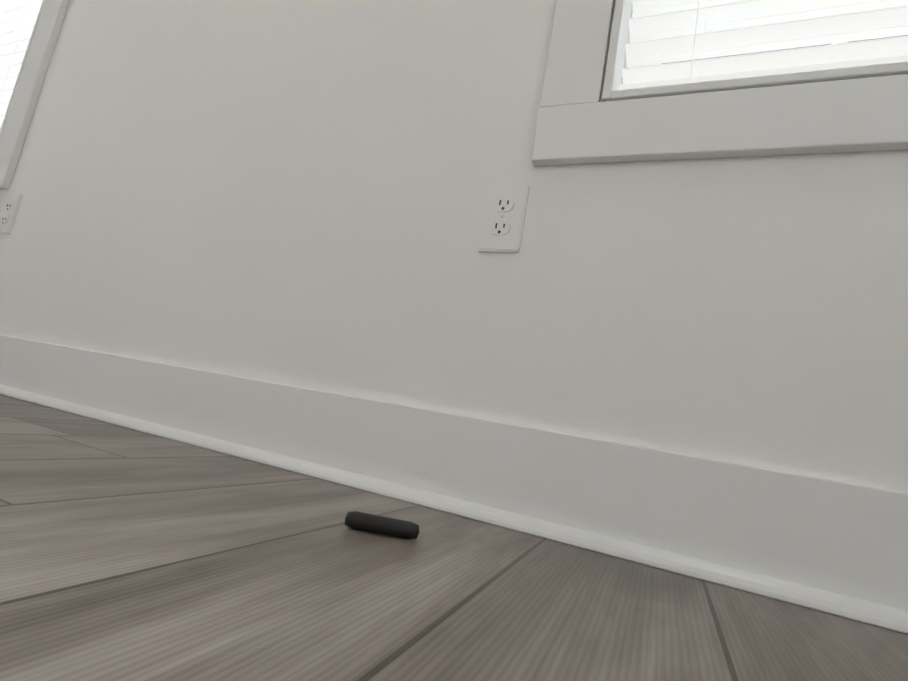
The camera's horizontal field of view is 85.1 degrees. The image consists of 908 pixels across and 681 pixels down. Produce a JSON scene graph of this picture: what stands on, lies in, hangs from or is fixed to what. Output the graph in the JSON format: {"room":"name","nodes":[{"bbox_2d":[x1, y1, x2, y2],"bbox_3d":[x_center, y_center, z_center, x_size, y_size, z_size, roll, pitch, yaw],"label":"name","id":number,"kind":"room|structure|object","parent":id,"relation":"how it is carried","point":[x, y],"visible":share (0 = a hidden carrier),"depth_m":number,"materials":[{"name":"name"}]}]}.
{"room":"empty room","nodes":[
{"label":"empty room","id":0,"kind":"room"},
{"bbox_2d":[0,394,907,680],"bbox_3d":[-1.570,-0.262,-1.224,4.028,0.100,5.180,6,-9,24],"label":"floor","id":1,"kind":"structure","parent":0,"point":[126,554],"depth_m":0.37,"materials":[{"name":"grey wood"}]},
{"bbox_2d":[345,511,419,539],"bbox_3d":[-0.075,0.194,0.518,0.080,0.018,0.017,9,-8,4],"label":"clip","id":2,"kind":"object","parent":1,"relation":"on","point":[383,525],"visible":1,"depth_m":0.51,"materials":[{"name":"black plastic"}]},
{"bbox_2d":[0,0,907,492],"bbox_3d":[-0.401,-1.010,1.239,4.028,2.460,0.140,6,-9,24],"label":"wall","id":3,"kind":"structure","parent":0,"point":[288,192],"depth_m":0.84,"materials":[{"name":"paint"}]},
{"bbox_2d":[0,194,22,233],"bbox_3d":[-1.219,-0.346,1.352,0.070,0.114,0.009,6,-9,24],"label":"electrical outlet","id":4,"kind":"object","parent":3,"relation":"attached to","point":[10,208],"visible":1,"depth_m":1.34,"materials":[{"name":"white plastic"}]},
{"bbox_2d":[0,0,69,188],"bbox_3d":[-1.576,-1.279,1.739,1.060,1.656,0.089,6,-9,24],"label":"window","id":5,"kind":"structure","parent":3,"relation":"in","point":[30,80],"depth_m":1.43,"materials":[{"name":"white"}]},
{"bbox_2d":[0,0,42,128],"bbox_3d":[-1.580,-1.283,1.729,0.838,1.436,0.073,6,-9,24],"label":"window blind","id":6,"kind":"object","parent":5,"relation":"attached to","point":[18,18],"visible":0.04,"depth_m":1.58,"materials":[{"name":"white plastic"}]},
{"bbox_2d":[0,335,907,633],"bbox_3d":[-0.631,0.106,0.994,3.718,0.135,0.034,6,-9,24],"label":"baseboard","id":7,"kind":"structure","parent":3,"relation":"attached to","point":[830,547],"depth_m":0.63,"materials":[{"name":"white"}]},
{"bbox_2d":[477,183,529,252],"bbox_3d":[0.076,-0.194,0.778,0.070,0.114,0.009,6,-9,24],"label":"electrical outlet","id":8,"kind":"object","parent":3,"relation":"attached to","point":[503,218],"visible":1,"depth_m":0.77,"materials":[{"name":"white plastic"}]},
{"bbox_2d":[531,0,907,165],"bbox_3d":[0.777,-1.016,0.743,1.068,1.656,0.169,6,-9,24],"label":"window unit","id":9,"kind":"structure","parent":3,"relation":"in","point":[625,65],"depth_m":0.68,"materials":[{"name":"white plastic"}]},
{"bbox_2d":[618,0,907,89],"bbox_3d":[0.758,-1.027,0.697,0.846,1.436,0.073,6,-9,24],"label":"window blind","id":10,"kind":"object","parent":9,"relation":"attached to","point":[667,32],"visible":0.73,"depth_m":0.71,"materials":[{"name":"white plastic"}]}
]}

